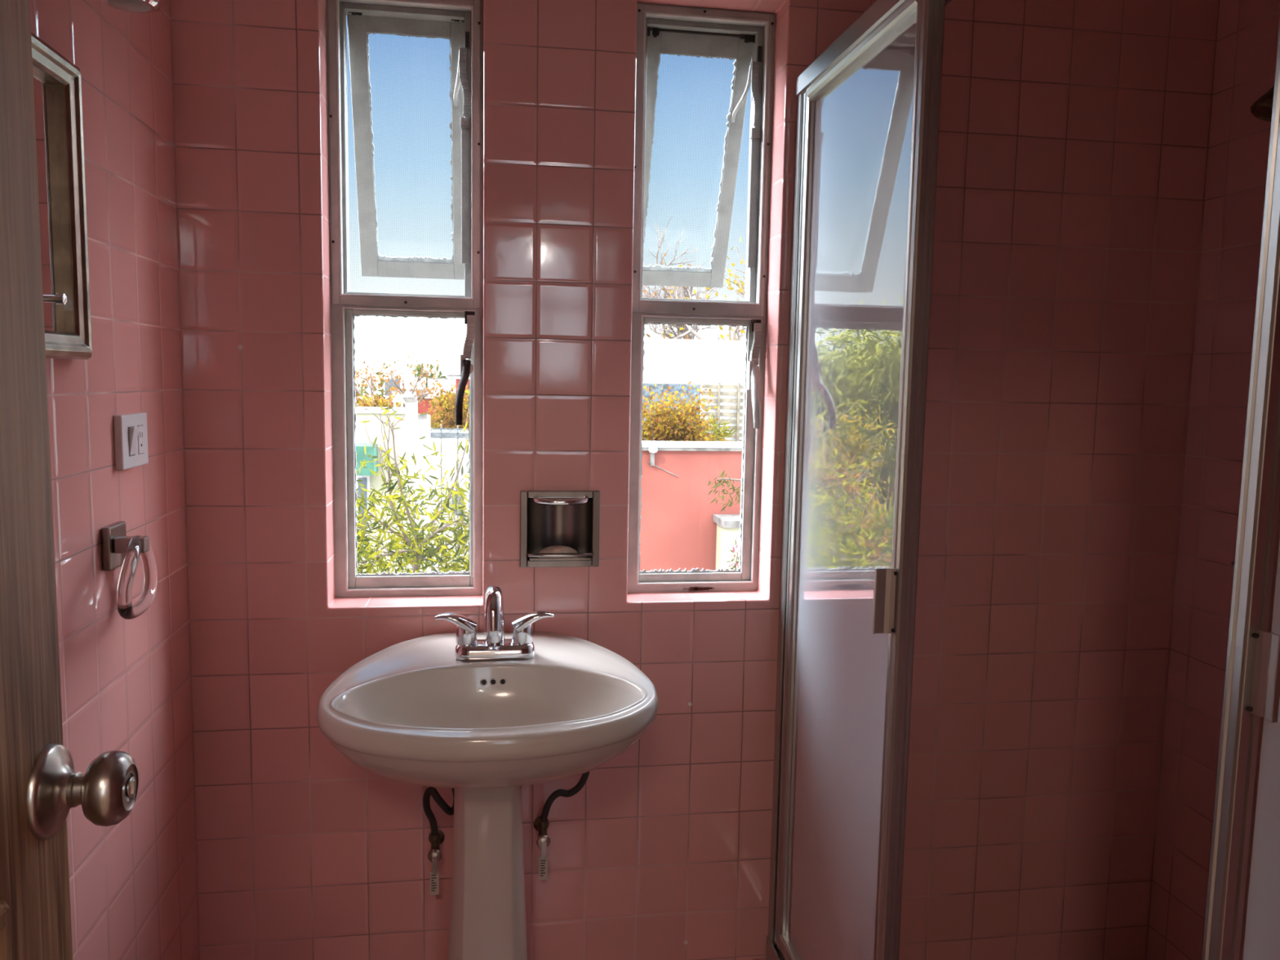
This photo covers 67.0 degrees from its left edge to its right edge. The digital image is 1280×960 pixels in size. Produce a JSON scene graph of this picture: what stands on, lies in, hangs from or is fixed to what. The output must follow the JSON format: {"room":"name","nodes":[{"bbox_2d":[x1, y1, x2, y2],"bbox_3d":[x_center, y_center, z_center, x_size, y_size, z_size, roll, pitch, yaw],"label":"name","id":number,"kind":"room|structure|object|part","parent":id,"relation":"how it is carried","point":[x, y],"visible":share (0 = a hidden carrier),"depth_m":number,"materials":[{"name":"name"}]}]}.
{"room":"bathroom","nodes":[
{"label":"bathroom","id":0,"kind":"room"},
{"bbox_2d":[29,0,199,959],"bbox_3d":[-0.754,0.065,0.788,0.120,2.620,2.080,0,6,-9],"label":"wall","id":1,"kind":"structure","parent":0,"point":[126,685],"depth_m":1.53,"materials":[{"name":"pink tile"}]},
{"bbox_2d":[31,31,92,359],"bbox_3d":[-0.730,-0.339,1.126,0.032,0.389,0.382,0,6,-9],"label":"wall mirror","id":2,"kind":"object","parent":1,"relation":"attached to","point":[57,82],"visible":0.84,"depth_m":1.27,"materials":[{"name":"grey metal"}]},
{"bbox_3d":[-0.744,-0.339,1.124,0.004,0.323,0.316,0,6,-9],"label":"glass","id":3,"kind":"part","parent":2,"relation":"part of","materials":[{"name":"white mirror"}]},
{"bbox_3d":[-0.745,-0.230,1.231,0.028,0.014,0.014,0,6,-9],"label":"knob","id":4,"kind":"part","parent":2,"relation":"part of","materials":[{"name":"silver metal"}]},
{"bbox_2d":[100,520,157,619],"bbox_3d":[-0.768,0.135,1.448,0.060,0.135,0.164,0,6,-9],"label":"towel ring","id":5,"kind":"object","parent":1,"relation":"attached to","point":[117,549],"visible":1,"depth_m":1.43,"materials":[{"name":"metal"}]},
{"bbox_3d":[-0.762,0.097,1.451,0.044,0.023,0.022,0,6,-9],"label":"bracket arm","id":6,"kind":"part","parent":5,"relation":"part of","materials":[{"name":"metal"}]},
{"bbox_2d":[102,0,159,13],"bbox_3d":[-0.701,-0.675,1.264,0.132,0.105,0.071,0,6,-9],"label":"wall lamp","id":7,"kind":"object","parent":1,"relation":"attached to","point":[141,6],"visible":1,"depth_m":1.27,"materials":[{"name":"white glass"}]},
{"bbox_2d":[113,412,148,470],"bbox_3d":[-0.800,-0.063,1.532,0.020,0.084,0.113,0,6,-9],"label":"light switch","id":8,"kind":"object","parent":1,"relation":"attached to","point":[131,433],"visible":1,"depth_m":1.50,"materials":[{"name":"white plastic"}]},
{"bbox_2d":[137,425,144,454],"bbox_3d":[-0.802,-0.065,1.554,0.002,0.046,0.025,0,6,-9],"label":"outlet","id":9,"kind":"object","parent":8,"relation":"attached to","point":[140,440],"depth_m":1.55,"materials":[{"name":"white plastic"}]},
{"bbox_2d":[527,497,528,533],"bbox_3d":[0.126,1.384,2.276,2.328,5.520,0.015,0,6,-9],"label":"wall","id":10,"kind":"structure","parent":0,"point":[527,498],"depth_m":2.07,"materials":[{"name":"silver metal"}]},
{"bbox_2d":[170,0,1220,959],"bbox_3d":[0.165,-0.050,2.050,2.328,2.620,0.140,0,6,-9],"label":"wall","id":11,"kind":"structure","parent":0,"point":[1074,135],"depth_m":2.01,"materials":[{"name":"pink tile"}]},
{"bbox_2d":[237,344,243,349],"bbox_3d":[-0.749,-0.249,1.813,0.009,0.009,0.002,0,6,-9],"label":"plug","id":12,"kind":"object","parent":11,"relation":"attached to","point":[240,347],"visible":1,"depth_m":1.81,"materials":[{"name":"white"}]},
{"bbox_2d":[326,0,483,597],"bbox_3d":[-0.475,-0.363,2.002,0.298,1.200,0.352,0,6,-9],"label":"window","id":13,"kind":"structure","parent":11,"relation":"in","point":[460,22],"depth_m":1.95,"materials":[{"name":"grey metal"}]},
{"bbox_3d":[-0.460,-0.648,1.903,0.288,0.606,0.005,0,6,-9],"label":"screen frame","id":14,"kind":"part","parent":13,"relation":"part of","materials":[{"name":"beige paint"}]},
{"bbox_3d":[-0.466,-0.651,1.945,0.252,0.561,0.040,0,6,-9],"label":"fixed frame","id":15,"kind":"part","parent":13,"relation":"part of","materials":[{"name":"paint"}]},
{"bbox_3d":[-0.482,-0.693,2.044,0.233,0.507,0.197,0,6,-9],"label":"awning sash","id":16,"kind":"part","parent":13,"relation":"part of","materials":[{"name":"paint"}]},
{"bbox_3d":[-0.471,-0.060,1.993,0.253,0.567,0.026,0,6,-9],"label":"sash","id":17,"kind":"part","parent":13,"relation":"part of","materials":[{"name":"paint"}]},
{"bbox_3d":[-0.371,-0.818,1.970,0.011,0.094,0.084,-1,6,-20],"label":"stay arm","id":18,"kind":"part","parent":13,"relation":"part of","materials":[{"name":"white paint"}]},
{"bbox_3d":[-0.351,-0.174,1.911,0.018,0.128,0.095,1,6,1],"label":"handle lever","id":19,"kind":"part","parent":13,"relation":"part of","materials":[{"name":"black metal"}]},
{"bbox_3d":[-0.345,-0.288,1.949,0.024,0.087,0.019,0,6,-9],"label":"handle plate","id":20,"kind":"part","parent":13,"relation":"part of","materials":[{"name":"paint"}]},
{"bbox_2d":[464,311,475,324],"bbox_3d":[-0.344,-0.328,1.957,0.020,0.025,0.009,0,6,-9],"label":"window latch","id":21,"kind":"object","parent":13,"relation":"attached to","point":[469,316],"depth_m":1.95,"materials":[{"name":"metal"}]},
{"bbox_2d":[422,786,454,894],"bbox_3d":[-0.389,0.636,1.903,0.073,0.346,0.122,0,6,-9],"label":"valve","id":22,"kind":"object","parent":11,"relation":"attached to","point":[437,837],"visible":0.81,"depth_m":1.89,"materials":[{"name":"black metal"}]},
{"bbox_2d":[431,875,436,891],"bbox_3d":[-0.402,0.787,1.889,0.010,0.033,0.001,0,6,-9],"label":"print","id":23,"kind":"object","parent":22,"relation":"attached to","point":[433,877],"depth_m":1.89,"materials":[{"name":"grey"}]},
{"bbox_3d":[-0.401,0.744,1.889,0.028,0.044,0.019,0,6,-9],"label":"valve handle","id":24,"kind":"part","parent":22,"relation":"part of","materials":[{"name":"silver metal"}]},
{"bbox_3d":[-0.408,0.731,1.933,0.032,0.032,0.076,0,6,-9],"label":"valve stem","id":25,"kind":"part","parent":22,"relation":"part of","materials":[{"name":"gold metal"}]},
{"bbox_2d":[520,490,599,567],"bbox_3d":[-0.163,0.096,1.959,0.159,0.154,0.103,0,6,-9],"label":"soap holder","id":26,"kind":"object","parent":11,"relation":"attached to","point":[555,517],"visible":1,"depth_m":1.96,"materials":[{"name":"metal"}]},
{"bbox_2d":[538,545,577,553],"bbox_3d":[-0.165,0.142,1.949,0.079,0.019,0.038,0,6,-9],"label":"soap bar","id":27,"kind":"object","parent":26,"relation":"in","point":[557,548],"visible":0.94,"depth_m":1.94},
{"bbox_2d":[525,551,593,560],"bbox_3d":[-0.162,0.151,1.951,0.137,0.014,0.056,0,6,-9],"label":"tray","id":28,"kind":"object","parent":26,"relation":"on","point":[531,556],"depth_m":1.93,"materials":[{"name":"metal"}]},
{"bbox_2d":[533,771,590,879],"bbox_3d":[-0.157,0.627,1.953,0.111,0.329,0.094,0,6,-9],"label":"valve","id":29,"kind":"object","parent":11,"relation":"attached to","point":[541,823],"visible":0.75,"depth_m":1.93,"materials":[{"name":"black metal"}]},
{"bbox_3d":[-0.199,0.715,1.965,0.032,0.032,0.076,0,6,-9],"label":"valve stem","id":30,"kind":"part","parent":29,"relation":"part of","materials":[{"name":"gold metal"}]},
{"bbox_3d":[-0.191,0.728,1.920,0.028,0.044,0.019,0,6,-9],"label":"valve handle","id":31,"kind":"part","parent":29,"relation":"part of","materials":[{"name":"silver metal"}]},
{"bbox_2d":[540,860,546,875],"bbox_3d":[-0.192,0.770,1.921,0.011,0.033,0.001,0,6,-9],"label":"print","id":32,"kind":"object","parent":29,"relation":"attached to","point":[543,863],"depth_m":1.92,"materials":[{"name":"grey"}]},
{"bbox_2d":[626,3,775,592],"bbox_3d":[0.106,-0.367,2.112,0.300,1.207,0.390,0,6,-9],"label":"window","id":33,"kind":"structure","parent":11,"relation":"in","point":[744,37],"depth_m":2.04,"materials":[{"name":"beige paint"}]},
{"bbox_3d":[0.121,-0.062,2.086,0.251,0.564,0.026,0,6,-9],"label":"sash","id":34,"kind":"part","parent":33,"relation":"part of","materials":[{"name":"paint"}]},
{"bbox_3d":[0.102,-0.697,2.155,0.235,0.503,0.235,0,6,-9],"label":"awning sash","id":35,"kind":"part","parent":33,"relation":"part of","materials":[{"name":"paint"}]},
{"bbox_3d":[0.125,-0.660,2.037,0.252,0.568,0.040,0,6,-9],"label":"fixed frame","id":36,"kind":"part","parent":33,"relation":"part of","materials":[{"name":"paint"}]},
{"bbox_3d":[0.124,-0.651,1.995,0.290,0.612,0.005,0,6,-9],"label":"screen frame","id":37,"kind":"part","parent":33,"relation":"part of","materials":[{"name":"beige paint"}]},
{"bbox_3d":[0.217,-0.827,2.067,0.011,0.104,0.095,-1,6,-20],"label":"stay arm","id":38,"kind":"part","parent":33,"relation":"part of","materials":[{"name":"white paint"}]},
{"bbox_3d":[0.245,-0.287,2.042,0.024,0.087,0.019,0,6,-9],"label":"handle plate","id":39,"kind":"part","parent":33,"relation":"part of","materials":[{"name":"paint"}]},
{"bbox_3d":[0.239,-0.173,2.003,0.018,0.128,0.096,1,6,2],"label":"handle lever","id":40,"kind":"part","parent":33,"relation":"part of","materials":[{"name":"white paint"}]},
{"bbox_2d":[751,319,761,331],"bbox_3d":[0.246,-0.327,2.050,0.020,0.025,0.009,0,6,-9],"label":"window latch","id":41,"kind":"object","parent":33,"relation":"attached to","point":[756,324],"depth_m":2.04,"materials":[{"name":"metal"}]},
{"bbox_2d":[1146,0,1279,959],"bbox_3d":[1.427,0.069,1.131,0.120,2.620,2.080,0,6,-9],"label":"wall","id":42,"kind":"structure","parent":0,"point":[1247,35],"depth_m":2.06,"materials":[{"name":"pink tile"}]},
{"bbox_2d":[1249,85,1274,121],"bbox_3d":[1.176,-0.702,1.704,0.200,0.142,0.062,0,6,-9],"label":"shower","id":43,"kind":"object","parent":42,"relation":"attached to","point":[1262,108],"visible":0.73,"depth_m":1.70,"materials":[{"name":"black metal"}]},
{"bbox_3d":[0.313,1.320,1.090,2.088,0.100,2.080,0,6,-9],"label":"floor","id":44,"kind":"structure","parent":0,"visible":0},
{"bbox_2d":[316,631,658,959],"bbox_3d":[-0.261,0.760,1.696,0.545,0.867,0.586,0,6,-9],"label":"pedestal sink","id":45,"kind":"object","parent":44,"relation":"on","point":[412,712],"visible":1,"depth_m":1.63,"materials":[{"name":"white ceramic"}]},
{"bbox_2d":[316,631,658,788],"bbox_3d":[-0.254,0.401,1.659,0.545,0.145,0.586,0,6,-9],"label":"basin","id":46,"kind":"object","parent":45,"relation":"in","point":[412,712],"depth_m":1.61,"materials":[{"name":"white ceramic"}]},
{"bbox_2d":[434,585,554,660],"bbox_3d":[-0.259,0.254,1.726,0.213,0.134,0.114,0,6,-9],"label":"faucet","id":47,"kind":"object","parent":45,"relation":"on","point":[521,646],"visible":1,"depth_m":1.73,"materials":[{"name":"silver metal"}]},
{"bbox_3d":[-0.331,0.258,1.742,0.077,0.042,0.044,0,6,-9],"label":"lever","id":48,"kind":"part","parent":47,"relation":"part of","materials":[{"name":"silver metal"}]},
{"bbox_3d":[-0.313,0.274,1.747,0.038,0.045,0.038,0,6,-9],"label":"handle","id":49,"kind":"part","parent":47,"relation":"part of","materials":[{"name":"silver metal"}]},
{"bbox_3d":[-0.258,0.245,1.721,0.036,0.114,0.104,0,6,-9],"label":"spout","id":50,"kind":"part","parent":47,"relation":"part of","materials":[{"name":"silver metal"}]},
{"bbox_3d":[-0.263,0.306,1.758,0.145,0.024,0.061,0,6,-9],"label":"plate","id":51,"kind":"part","parent":47,"relation":"part of","materials":[{"name":"silver metal"}]},
{"bbox_3d":[-0.214,0.274,1.762,0.038,0.045,0.038,0,6,-9],"label":"handle","id":52,"kind":"part","parent":47,"relation":"part of","materials":[{"name":"silver metal"}]},
{"bbox_3d":[-0.196,0.258,1.763,0.077,0.042,0.044,0,6,-9],"label":"lever","id":53,"kind":"part","parent":47,"relation":"part of","materials":[{"name":"silver metal"}]},
{"bbox_2d":[752,957,766,959],"bbox_3d":[0.791,1.154,1.707,0.952,0.118,0.979,0,6,-9],"label":"shower curb","id":54,"kind":"object","parent":44,"relation":"on","point":[764,958],"visible":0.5,"depth_m":2.11,"materials":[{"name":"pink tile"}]},
{"bbox_2d":[765,0,952,959],"bbox_3d":[0.821,0.172,1.621,0.924,1.852,0.953,0,6,-9],"label":"shower door frame","id":55,"kind":"structure","parent":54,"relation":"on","point":[879,10],"depth_m":1.97,"materials":[{"name":"grey metal"}]},
{"bbox_2d":[774,0,945,959],"bbox_3d":[0.345,0.138,1.716,0.060,1.766,0.543,0,6,-9],"label":"shower door","id":56,"kind":"structure","parent":55,"relation":"attached to","point":[871,121],"depth_m":1.65,"materials":[{"name":"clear glass"}]},
{"bbox_3d":[0.342,0.999,1.808,0.034,0.036,0.483,0,6,-9],"label":"rail","id":57,"kind":"part","parent":56,"relation":"part of","materials":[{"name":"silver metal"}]},
{"bbox_3d":[0.373,-0.722,1.629,0.034,0.036,0.483,0,6,-9],"label":"rail","id":58,"kind":"part","parent":56,"relation":"part of","materials":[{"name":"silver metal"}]},
{"bbox_3d":[0.370,0.184,1.467,0.034,0.100,0.009,0,6,-5],"label":"pull handle","id":59,"kind":"part","parent":56,"relation":"part of","materials":[{"name":"silver metal"}]},
{"bbox_3d":[0.837,-0.727,1.525,0.924,0.044,0.949,0,6,-9],"label":"header rail","id":60,"kind":"part","parent":55,"relation":"part of","materials":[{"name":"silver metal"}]},
{"bbox_2d":[1201,22,1279,959],"bbox_3d":[1.011,0.207,1.176,0.618,1.766,0.060,0,6,-9],"label":"shower door","id":61,"kind":"structure","parent":55,"relation":"attached to","point":[1242,917],"depth_m":1.14,"materials":[{"name":"grey glass"}]},
{"bbox_3d":[0.725,0.226,1.120,0.009,0.100,0.034,0,6,-13],"label":"pull handle","id":62,"kind":"part","parent":61,"relation":"part of","materials":[{"name":"silver metal"}]},
{"bbox_3d":[-16.404,-6.283,100.576,160.000,0.200,199.850,0,6,-9],"label":"ground","id":63,"kind":"structure","parent":0,"visible":0},
{"bbox_2d":[356,515,380,564],"bbox_3d":[-2.414,1.802,7.291,0.952,3.557,0.893,0,6,-9],"label":"shrub","id":64,"kind":"object","parent":63,"relation":"on","point":[374,522],"visible":0.02,"depth_m":7.13,"materials":[{"name":"green plant"}]},
{"bbox_2d":[354,371,402,407],"bbox_3d":[-7.733,-0.747,26.575,3.257,4.438,1.800,0,6,-9],"label":"shrubs","id":65,"kind":"object","parent":63,"relation":"on","point":[383,390],"visible":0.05,"depth_m":26.47,"materials":[{"name":"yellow plant"}]},
{"bbox_2d":[358,394,400,407],"bbox_3d":[-5.212,0.255,19.511,1.392,4.002,0.807,0,6,-9],"label":"hedge","id":66,"kind":"object","parent":63,"relation":"on","point":[384,405],"visible":0.16,"depth_m":19.28,"materials":[{"name":"yellow plant"}]},
{"bbox_2d":[355,406,413,573],"bbox_3d":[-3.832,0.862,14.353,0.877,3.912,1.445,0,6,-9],"label":"house","id":67,"kind":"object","parent":63,"relation":"on","point":[373,428],"visible":0.32,"depth_m":13.58,"materials":[{"name":"grey"}]},
{"bbox_3d":[-3.887,0.315,13.557,0.120,0.700,0.015,0,6,-9],"label":"pane","id":68,"kind":"part","parent":67,"relation":"part of","materials":[{"name":"grey"}]},
{"bbox_2d":[355,444,377,475],"bbox_3d":[-3.767,-0.282,13.271,0.282,0.400,0.450,0,6,-9],"label":"awning","id":69,"kind":"object","parent":67,"relation":"attached to","point":[359,448],"visible":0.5,"depth_m":13.06,"materials":[{"name":"teal fabric"}]},
{"bbox_2d":[391,392,404,407],"bbox_3d":[-3.571,-1.155,14.302,0.177,0.283,0.177,0,6,-9],"label":"turret","id":70,"kind":"object","parent":67,"relation":"on","point":[398,397],"visible":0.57,"depth_m":14.25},
{"bbox_2d":[381,361,415,396],"bbox_3d":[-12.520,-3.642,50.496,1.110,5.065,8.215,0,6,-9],"label":"house","id":71,"kind":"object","parent":63,"relation":"on","point":[399,366],"visible":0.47,"depth_m":47.55,"materials":[{"name":"paint"}]},
{"bbox_3d":[-11.874,-4.443,46.402,0.716,0.800,0.015,0,6,-9],"label":"pane","id":72,"kind":"part","parent":71,"relation":"part of","materials":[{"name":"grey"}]},
{"bbox_2d":[354,351,444,409],"bbox_3d":[-7.119,-0.735,23.481,4.548,5.113,2.582,-2,7,-25],"label":"bare tree","id":73,"kind":"object","parent":63,"relation":"on","point":[422,394],"visible":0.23,"depth_m":23.51,"materials":[{"name":"orange plant"}]},
{"bbox_2d":[373,360,446,399],"bbox_3d":[-16.927,-5.653,75.000,6.914,7.366,6.332,-3,7,-35],"label":"clump","id":74,"kind":"object","parent":63,"relation":"on","point":[418,367],"visible":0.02,"depth_m":74.71,"materials":[{"name":"green plant"}]},
{"bbox_2d":[402,396,417,524],"bbox_3d":[-3.783,0.630,16.068,0.220,4.020,0.840,0,6,-9],"label":"chimney","id":75,"kind":"object","parent":63,"relation":"on","point":[410,402],"visible":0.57,"depth_m":15.65,"materials":[{"name":"grey concrete"}]},
{"bbox_2d":[401,389,413,403],"bbox_3d":[-3.810,-1.370,15.870,0.186,0.222,0.186,0,6,-9],"label":"turret","id":76,"kind":"object","parent":75,"relation":"on","point":[407,393],"visible":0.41,"depth_m":15.80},
{"bbox_2d":[390,389,433,395],"bbox_3d":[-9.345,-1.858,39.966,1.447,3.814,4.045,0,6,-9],"label":"house","id":77,"kind":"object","parent":63,"relation":"on","point":[393,392],"visible":0.07,"depth_m":37.80,"materials":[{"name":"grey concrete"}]},
{"bbox_2d":[355,386,469,573],"bbox_3d":[-1.177,1.674,5.039,1.292,4.325,1.061,0,6,-9],"label":"bush","id":78,"kind":"object","parent":63,"relation":"on","point":[417,555],"visible":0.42,"depth_m":4.82,"materials":[{"name":"green plant"}]},
{"bbox_2d":[414,376,426,389],"bbox_3d":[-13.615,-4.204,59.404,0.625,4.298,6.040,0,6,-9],"label":"house","id":79,"kind":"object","parent":63,"relation":"on","point":[419,387],"visible":0.11,"depth_m":56.97,"materials":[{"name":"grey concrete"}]},
{"bbox_2d":[417,413,431,573],"bbox_3d":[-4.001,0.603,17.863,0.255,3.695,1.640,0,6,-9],"label":"house","id":80,"kind":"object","parent":63,"relation":"on","point":[424,420],"visible":0.39,"depth_m":17.08,"materials":[{"name":"grey concrete"}]},
{"bbox_2d":[414,395,440,430],"bbox_3d":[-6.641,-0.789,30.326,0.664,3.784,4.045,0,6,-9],"label":"house","id":81,"kind":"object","parent":63,"relation":"on","point":[423,409],"visible":0.04,"depth_m":28.23,"materials":[{"name":"red paint"}]},
{"bbox_2d":[427,377,448,421],"bbox_3d":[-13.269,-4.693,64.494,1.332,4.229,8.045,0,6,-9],"label":"house","id":82,"kind":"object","parent":63,"relation":"on","point":[445,380],"visible":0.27,"depth_m":60.42,"materials":[{"name":"grey concrete"}]},
{"bbox_2d":[417,381,469,430],"bbox_3d":[-4.597,-0.256,23.196,2.027,4.276,1.192,0,6,-9],"label":"bush","id":83,"kind":"object","parent":63,"relation":"on","point":[449,417],"visible":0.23,"depth_m":22.95,"materials":[{"name":"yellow plant"}]},
{"bbox_2d":[428,389,469,430],"bbox_3d":[-5.110,-0.513,26.584,1.376,4.066,1.193,0,6,-9],"label":"hedge","id":84,"kind":"object","parent":63,"relation":"on","point":[436,397],"visible":0.16,"depth_m":26.26,"materials":[{"name":"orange plant"}]},
{"bbox_2d":[430,431,469,572],"bbox_3d":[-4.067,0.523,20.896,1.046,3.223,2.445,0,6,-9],"label":"house","id":85,"kind":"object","parent":63,"relation":"on","point":[450,444],"visible":0.14,"depth_m":19.65,"materials":[{"name":"grey concrete"}]},
{"bbox_3d":[-3.709,0.470,19.710,0.242,0.500,0.015,0,6,-9],"label":"pane","id":86,"kind":"part","parent":85,"relation":"part of","materials":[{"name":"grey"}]},
{"bbox_2d":[430,425,469,568],"bbox_3d":[-3.788,0.603,19.348,1.034,3.394,0.050,0,6,-9],"label":"fence","id":87,"kind":"object","parent":63,"relation":"on","point":[440,428],"visible":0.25,"depth_m":19.20,"materials":[{"name":"grey"}]},
{"bbox_3d":[-3.966,0.602,19.330,0.030,3.394,0.030,0,6,-9],"label":"post","id":88,"kind":"part","parent":87,"relation":"part of","materials":[{"name":"white wood"}]},
{"bbox_3d":[-3.647,0.602,19.380,0.030,3.394,0.030,0,6,-9],"label":"post","id":89,"kind":"part","parent":87,"relation":"part of","materials":[{"name":"white wood"}]},
{"bbox_2d":[447,374,460,393],"bbox_3d":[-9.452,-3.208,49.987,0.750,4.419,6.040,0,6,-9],"label":"house","id":90,"kind":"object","parent":63,"relation":"on","point":[451,379],"visible":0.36,"depth_m":46.84,"materials":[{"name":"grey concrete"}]},
{"bbox_2d":[454,376,469,430],"bbox_3d":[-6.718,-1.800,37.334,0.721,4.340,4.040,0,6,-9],"label":"house","id":91,"kind":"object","parent":63,"relation":"on","point":[457,378],"visible":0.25,"depth_m":35.16,"materials":[{"name":"red paint"}]},
{"bbox_2d":[642,382,701,439],"bbox_3d":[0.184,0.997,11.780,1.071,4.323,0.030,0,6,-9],"label":"building","id":92,"kind":"structure","parent":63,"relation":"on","point":[676,387],"depth_m":11.58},
{"bbox_2d":[641,381,726,441],"bbox_3d":[0.308,1.114,10.498,1.247,4.360,0.606,0,6,-9],"label":"bush","id":93,"kind":"object","parent":63,"relation":"on","point":[676,427],"visible":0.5,"depth_m":10.25,"materials":[{"name":"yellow plant"}]},
{"bbox_2d":[640,440,742,571],"bbox_3d":[0.531,1.521,9.422,1.936,3.782,0.280,0,6,-9],"label":"wall","id":94,"kind":"structure","parent":63,"relation":"on","point":[678,530],"depth_m":9.18,"materials":[{"name":"pink paint"}]},
{"bbox_2d":[647,446,678,476],"bbox_3d":[0.225,-0.167,9.032,0.309,0.298,0.134,0,6,-9],"label":"garden lamp","id":95,"kind":"object","parent":94,"relation":"attached to","point":[652,450],"visible":1,"depth_m":9.02,"materials":[{"name":"white metal"}]},
{"bbox_3d":[0.122,-0.281,8.981,0.090,0.065,0.090,0,6,-9],"label":"lamp globe","id":96,"kind":"part","parent":95,"relation":"part of"},
{"bbox_2d":[642,216,742,340],"bbox_3d":[1.108,-2.218,24.394,6.591,8.211,6.637,-2,7,-25],"label":"bare tree","id":97,"kind":"object","parent":63,"relation":"on","point":[665,294],"visible":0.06,"depth_m":22.85,"materials":[{"name":"orange plant"}]},
{"bbox_2d":[643,337,745,384],"bbox_3d":[0.445,0.154,16.764,2.951,4.976,4.080,0,6,-9],"label":"building","id":98,"kind":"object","parent":63,"relation":"on","point":[665,361],"visible":0.21,"depth_m":14.61,"materials":[{"name":"white paint"}]},
{"bbox_2d":[659,236,746,340],"bbox_3d":[2.673,-1.407,20.756,5.502,7.387,4.059,2,6,13],"label":"bare tree","id":99,"kind":"object","parent":63,"relation":"on","point":[741,291],"visible":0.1,"depth_m":21.15,"materials":[{"name":"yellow plant"}]},
{"bbox_2d":[699,413,737,441],"bbox_3d":[0.841,1.218,11.287,0.522,4.010,0.512,0,6,-9],"label":"spiky plant","id":100,"kind":"object","parent":63,"relation":"on","point":[723,431],"visible":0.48,"depth_m":11.08,"materials":[{"name":"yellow plant"}]},
{"bbox_2d":[699,382,743,441],"bbox_3d":[1.324,1.016,11.655,1.295,4.352,0.090,0,6,-9],"label":"slatted fence","id":101,"kind":"object","parent":63,"relation":"on","point":[728,397],"visible":0.16,"depth_m":11.40,"materials":[{"name":"white wood"}]},
{"bbox_3d":[0.918,-0.554,11.393,0.030,1.189,0.030,0,6,-9],"label":"post","id":102,"kind":"part","parent":101,"relation":"part of","materials":[{"name":"white wood"}]},
{"bbox_3d":[1.154,-0.554,11.430,0.030,1.189,0.030,0,6,-9],"label":"post","id":103,"kind":"part","parent":101,"relation":"part of","materials":[{"name":"white wood"}]},
{"bbox_2d":[707,469,741,511],"bbox_3d":[0.789,1.854,5.913,0.860,3.858,0.208,1,6,-3],"label":"plant","id":104,"kind":"object","parent":63,"relation":"on","point":[723,472],"visible":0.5,"depth_m":5.70,"materials":[{"name":"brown plant"}]},
{"bbox_2d":[712,514,740,570],"bbox_3d":[0.882,1.893,9.196,0.368,3.102,0.430,0,6,-9],"label":"pillar","id":105,"kind":"structure","parent":63,"relation":"on","point":[727,525],"depth_m":8.89,"materials":[{"name":"white paint"}]},
{"bbox_2d":[726,536,739,569],"bbox_3d":[0.804,2.002,8.306,0.210,3.066,0.211,0,6,-9],"label":"flowering plant","id":106,"kind":"object","parent":63,"relation":"on","point":[736,545],"visible":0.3,"depth_m":8.17,"materials":[{"name":"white plant"}]},
{"bbox_3d":[0.487,0.220,0.002,2.088,2.520,0.120,0,6,-9],"label":"wall","id":107,"kind":"structure","parent":0,"visible":0},
{"bbox_2d":[0,0,138,959],"bbox_3d":[-0.368,0.306,0.366,0.097,2.018,0.772,0,6,-9],"label":"door","id":108,"kind":"structure","parent":107,"relation":"in","point":[40,784],"depth_m":0.68,"materials":[{"name":"brown wood"}]},
{"bbox_3d":[-0.391,0.706,0.414,0.021,0.804,0.546,0,6,-9],"label":"panel","id":109,"kind":"part","parent":108,"relation":"part of","materials":[{"name":"brown wood"}]},
{"bbox_3d":[-0.397,0.227,0.713,0.042,0.054,0.054,0,6,-9],"label":"knob","id":110,"kind":"part","parent":108,"relation":"part of","materials":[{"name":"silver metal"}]}
]}

